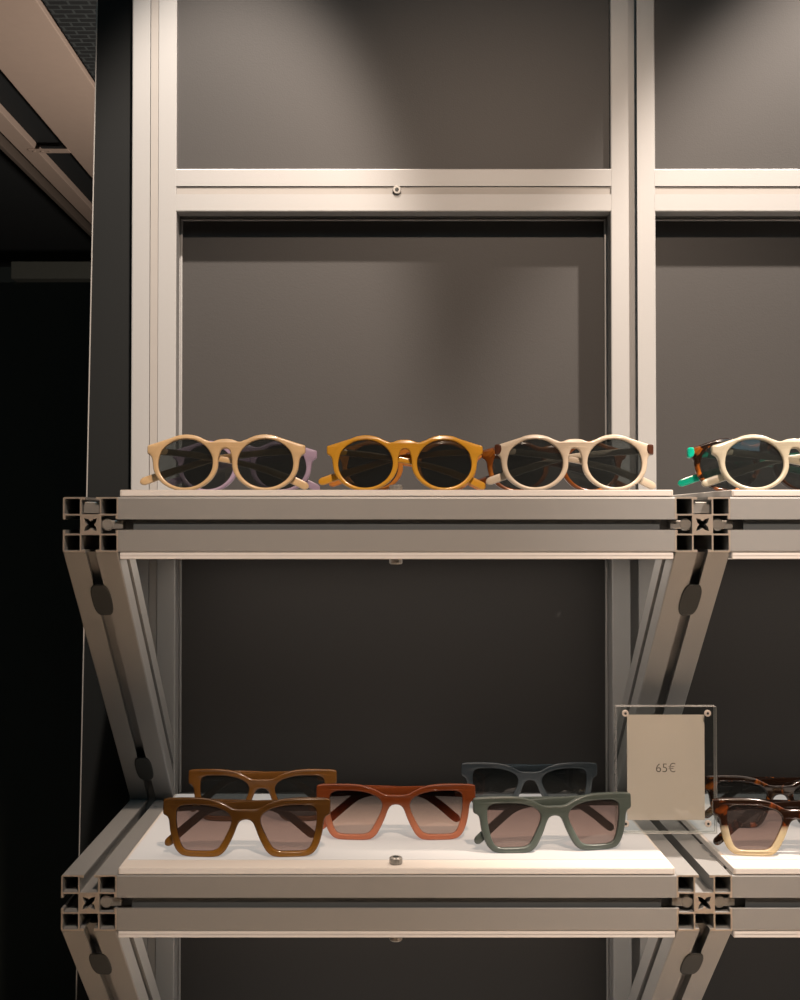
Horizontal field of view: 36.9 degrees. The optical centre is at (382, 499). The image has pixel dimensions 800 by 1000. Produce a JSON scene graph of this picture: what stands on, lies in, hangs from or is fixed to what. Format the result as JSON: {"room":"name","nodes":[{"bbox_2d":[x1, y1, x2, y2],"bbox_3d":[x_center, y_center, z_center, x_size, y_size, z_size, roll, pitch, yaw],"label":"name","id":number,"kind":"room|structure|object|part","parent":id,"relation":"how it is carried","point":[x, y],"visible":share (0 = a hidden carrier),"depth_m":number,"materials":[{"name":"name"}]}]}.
{"room":"shop","nodes":[
{"label":"shop","id":0,"kind":"room"},
{"bbox_2d":[0,267,15,281],"bbox_3d":[0.000,0.040,6.950,6.200,2.770,0.100,0,-1,0],"label":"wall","id":1,"kind":"structure","parent":0,"point":[5,272],"depth_m":6.92,"materials":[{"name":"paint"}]},
{"bbox_2d":[0,103,91,237],"bbox_3d":[-1.377,-1.377,4.250,0.069,0.031,5.250,0,-1,0],"label":"trim","id":2,"kind":"structure","parent":1,"relation":"attached to","point":[10,128],"depth_m":4.83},
{"bbox_2d":[0,0,94,177],"bbox_3d":[-1.093,-1.381,4.250,0.263,0.023,5.250,0,-1,0],"label":"trim","id":3,"kind":"structure","parent":1,"relation":"attached to","point":[37,58],"depth_m":3.87,"materials":[{"name":"beige paint"}]},
{"bbox_2d":[43,0,96,79],"bbox_3d":[0.925,-1.385,4.251,3.750,0.015,5.250,0,-1,0],"label":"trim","id":4,"kind":"structure","parent":1,"relation":"attached to","point":[76,19],"depth_m":3.50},
{"bbox_2d":[0,282,90,999],"bbox_3d":[-1.850,0.405,3.043,2.500,1.900,0.100,0,-1,0],"label":"wall partition","id":5,"kind":"structure","parent":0,"point":[45,326],"depth_m":3.00,"materials":[{"name":"paint"}]},
{"bbox_2d":[0,0,94,266],"bbox_3d":[0.000,-1.458,2.327,6.400,0.060,9.800,0,-1,0],"label":"ceiling","id":6,"kind":"structure","parent":0,"point":[33,227],"depth_m":5.60,"materials":[{"name":"black paint"}]},
{"bbox_2d":[28,149,70,152],"bbox_3d":[-1.292,-1.351,4.648,0.155,0.007,0.045,0,-1,0],"label":"trim","id":7,"kind":"structure","parent":6,"relation":"attached to","point":[30,150],"depth_m":4.64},
{"bbox_2d":[11,261,90,281],"bbox_3d":[-1.565,-1.192,6.272,0.730,0.090,0.100,0,-1,0],"label":"trim","id":8,"kind":"structure","parent":6,"relation":"attached to","point":[21,271],"depth_m":6.22,"materials":[{"name":"black"}]},
{"bbox_3d":[0.000,1.366,2.276,6.400,0.050,9.800,0,-1,0],"label":"floor","id":9,"kind":"structure","parent":0,"visible":0},
{"bbox_2d":[61,0,799,999],"bbox_3d":[0.230,0.008,1.159,1.141,2.626,0.318,0,-1,0],"label":"display rack","id":10,"kind":"object","parent":9,"relation":"on","point":[317,225],"visible":0.91,"depth_m":1.29,"materials":[{"name":"metal"}]},
{"bbox_3d":[-0.244,0.023,1.136,0.046,0.046,0.272,0,-1,0],"label":"shelf arm","id":11,"kind":"part","parent":10,"relation":"part of","materials":[{"name":"metal"}]},
{"bbox_3d":[-0.244,0.336,1.130,0.046,0.046,0.272,0,-1,0],"label":"shelf arm","id":12,"kind":"part","parent":10,"relation":"part of","materials":[{"name":"metal"}]},
{"bbox_3d":[-0.244,0.023,1.295,0.048,2.600,0.046,0,-1,0],"label":"wall post","id":13,"kind":"part","parent":10,"relation":"part of","materials":[{"name":"metal"}]},
{"bbox_2d":[140,434,308,489],"bbox_3d":[-0.140,-0.032,1.051,0.150,0.050,0.019,0,-1,2],"label":"sunglasses","id":14,"kind":"object","parent":10,"relation":"on","point":[265,461],"visible":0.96,"depth_m":1.05,"materials":[{"name":"plastic"}]},
{"bbox_2d":[163,797,330,856],"bbox_3d":[-0.117,0.281,1.035,0.144,0.050,0.022,0,-1,0],"label":"sunglasses","id":15,"kind":"object","parent":10,"relation":"on","point":[297,811],"visible":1,"depth_m":1.03,"materials":[{"name":"plastic"}]},
{"bbox_2d":[197,441,319,489],"bbox_3d":[-0.129,-0.030,1.101,0.143,0.048,0.018,0,-1,0],"label":"sunglasses","id":16,"kind":"object","parent":10,"relation":"on","point":[225,475],"visible":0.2,"depth_m":1.09,"materials":[{"name":"plastic"}]},
{"bbox_2d":[188,769,336,799],"bbox_3d":[-0.116,0.283,1.156,0.143,0.049,0.021,0,-1,0],"label":"sunglasses","id":17,"kind":"object","parent":10,"relation":"on","point":[206,783],"visible":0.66,"depth_m":1.15,"materials":[{"name":"plastic"}]},
{"bbox_3d":[0.011,0.339,1.289,0.464,0.046,0.046,0,-1,0],"label":"rail","id":18,"kind":"part","parent":10,"relation":"part of","materials":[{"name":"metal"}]},
{"bbox_3d":[0.011,-0.330,1.301,0.464,0.046,0.046,0,-1,0],"label":"cross rail","id":19,"kind":"part","parent":10,"relation":"part of","materials":[{"name":"metal"}]},
{"bbox_3d":[0.011,0.496,1.298,0.463,0.266,0.010,0,-1,0],"label":"panel","id":20,"kind":"part","parent":10,"relation":"part of","materials":[{"name":"grey laminate"}]},
{"bbox_3d":[0.011,0.183,1.304,0.463,0.266,0.010,0,-1,0],"label":"panel","id":21,"kind":"part","parent":10,"relation":"part of","materials":[{"name":"grey laminate"}]},
{"bbox_3d":[0.011,-0.152,1.310,0.463,0.308,0.010,0,-1,0],"label":"panel","id":22,"kind":"part","parent":10,"relation":"part of","materials":[{"name":"grey laminate"}]},
{"bbox_3d":[0.011,-0.805,1.299,0.463,0.903,0.010,0,-1,0],"label":"panel","id":23,"kind":"part","parent":10,"relation":"part of","materials":[{"name":"grey laminate"}]},
{"bbox_2d":[316,783,474,839],"bbox_3d":[0.012,0.282,1.090,0.144,0.050,0.022,0,-1,0],"label":"sunglasses","id":24,"kind":"object","parent":10,"relation":"on","point":[447,798],"visible":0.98,"depth_m":1.08,"materials":[{"name":"plastic"}]},
{"bbox_2d":[318,435,485,489],"bbox_3d":[0.017,-0.032,1.051,0.147,0.049,0.019,0,-1,0],"label":"sunglasses","id":25,"kind":"object","parent":10,"relation":"on","point":[364,462],"visible":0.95,"depth_m":1.05,"materials":[{"name":"plastic"}]},
{"bbox_2d":[329,449,483,489],"bbox_3d":[0.022,-0.030,1.095,0.143,0.048,0.018,0,-1,0],"label":"sunglasses","id":26,"kind":"object","parent":10,"relation":"on","point":[398,474],"visible":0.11,"depth_m":1.09,"materials":[{"name":"plastic"}]},
{"bbox_3d":[0.024,-0.030,1.093,0.132,0.048,0.010,0,-7,0],"label":"frame","id":27,"kind":"part","parent":26,"relation":"part of","materials":[{"name":"orange plastic"}]},
{"bbox_2d":[461,762,596,802],"bbox_3d":[0.146,0.285,1.201,0.136,0.047,0.020,0,-1,0],"label":"sunglasses","id":28,"kind":"object","parent":10,"relation":"on","point":[488,778],"visible":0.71,"depth_m":1.20,"materials":[{"name":"grey plastic"}]},
{"bbox_2d":[473,792,630,852],"bbox_3d":[0.149,0.281,1.051,0.141,0.049,0.021,0,-1,-6],"label":"sunglasses","id":29,"kind":"object","parent":10,"relation":"on","point":[498,809],"visible":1,"depth_m":1.04,"materials":[{"name":"plastic"}]},
{"bbox_2d":[478,441,628,489],"bbox_3d":[0.154,-0.030,1.101,0.143,0.048,0.018,0,-1,0],"label":"sunglasses","id":30,"kind":"object","parent":10,"relation":"on","point":[575,477],"visible":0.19,"depth_m":1.09,"materials":[{"name":"plastic"}]},
{"bbox_2d":[486,434,655,489],"bbox_3d":[0.163,-0.032,1.041,0.147,0.049,0.019,0,-1,0],"label":"sunglasses","id":31,"kind":"object","parent":10,"relation":"on","point":[529,462],"visible":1,"depth_m":1.04,"materials":[{"name":"plastic"}]},
{"bbox_3d":[0.266,0.023,1.295,0.048,2.600,0.046,0,-1,0],"label":"wall post","id":32,"kind":"part","parent":10,"relation":"part of","materials":[{"name":"metal"}]},
{"bbox_2d":[615,710,715,831],"bbox_3d":[0.261,0.248,1.106,0.092,0.116,0.013,0,-1,0],"label":"sign holder","id":33,"kind":"object","parent":10,"relation":"on","point":[625,713],"visible":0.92,"depth_m":1.10,"materials":[{"name":"clear plastic"}]},
{"bbox_2d":[627,715,704,819],"bbox_3d":[0.261,0.246,1.107,0.071,0.097,0.001,0,-1,0],"label":"price card","id":34,"kind":"object","parent":33,"relation":"attached to","point":[666,753],"visible":1,"depth_m":1.11,"materials":[{"name":"paper"}]},
{"bbox_3d":[0.266,0.336,1.130,0.046,0.046,0.272,0,-1,0],"label":"shelf arm","id":35,"kind":"part","parent":10,"relation":"part of","materials":[{"name":"metal"}]},
{"bbox_3d":[0.521,0.339,1.289,0.464,0.046,0.046,0,-1,0],"label":"rail","id":36,"kind":"part","parent":10,"relation":"part of","materials":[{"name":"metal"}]},
{"bbox_3d":[0.266,0.023,1.136,0.046,0.046,0.272,0,-1,0],"label":"shelf arm","id":37,"kind":"part","parent":10,"relation":"part of","materials":[{"name":"metal"}]},
{"bbox_3d":[0.521,-0.330,1.301,0.464,0.046,0.046,0,-1,0],"label":"cross rail","id":38,"kind":"part","parent":10,"relation":"part of","materials":[{"name":"metal"}]},
{"bbox_3d":[0.521,-0.805,1.299,0.463,0.903,0.010,0,-1,0],"label":"panel","id":39,"kind":"part","parent":10,"relation":"part of","materials":[{"name":"grey laminate"}]},
{"bbox_3d":[0.521,-0.152,1.310,0.463,0.308,0.010,0,-1,0],"label":"panel","id":40,"kind":"part","parent":10,"relation":"part of","materials":[{"name":"grey laminate"}]},
{"bbox_2d":[678,438,799,490],"bbox_3d":[0.346,-0.032,1.096,0.150,0.050,0.019,0,-1,0],"label":"sunglasses","id":41,"kind":"object","parent":10,"relation":"on","point":[706,465],"visible":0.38,"depth_m":1.09,"materials":[{"name":"plastic"}]},
{"bbox_3d":[0.521,0.183,1.304,0.463,0.266,0.010,0,-1,0],"label":"panel","id":42,"kind":"part","parent":10,"relation":"part of","materials":[{"name":"grey laminate"}]},
{"bbox_3d":[0.521,0.496,1.298,0.463,0.266,0.010,0,-1,0],"label":"panel","id":43,"kind":"part","parent":10,"relation":"part of","materials":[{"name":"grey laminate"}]},
{"bbox_2d":[701,434,799,489],"bbox_3d":[0.352,-0.032,1.035,0.151,0.050,0.023,0,-1,0],"label":"sunglasses","id":44,"kind":"object","parent":10,"relation":"on","point":[752,461],"visible":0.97,"depth_m":1.03,"materials":[{"name":"plastic"}]},
{"bbox_2d":[705,775,799,827],"bbox_3d":[0.372,0.283,1.131,0.141,0.048,0.021,0,-1,0],"label":"sunglasses","id":45,"kind":"object","parent":10,"relation":"on","point":[716,786],"visible":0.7,"depth_m":1.13,"materials":[{"name":"plastic"}]},
{"bbox_2d":[712,798,799,844],"bbox_3d":[0.356,0.281,1.037,0.141,0.048,0.021,0,-1,0],"label":"sunglasses","id":46,"kind":"object","parent":10,"relation":"on","point":[738,811],"visible":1,"depth_m":1.03,"materials":[{"name":"plastic"}]}
]}

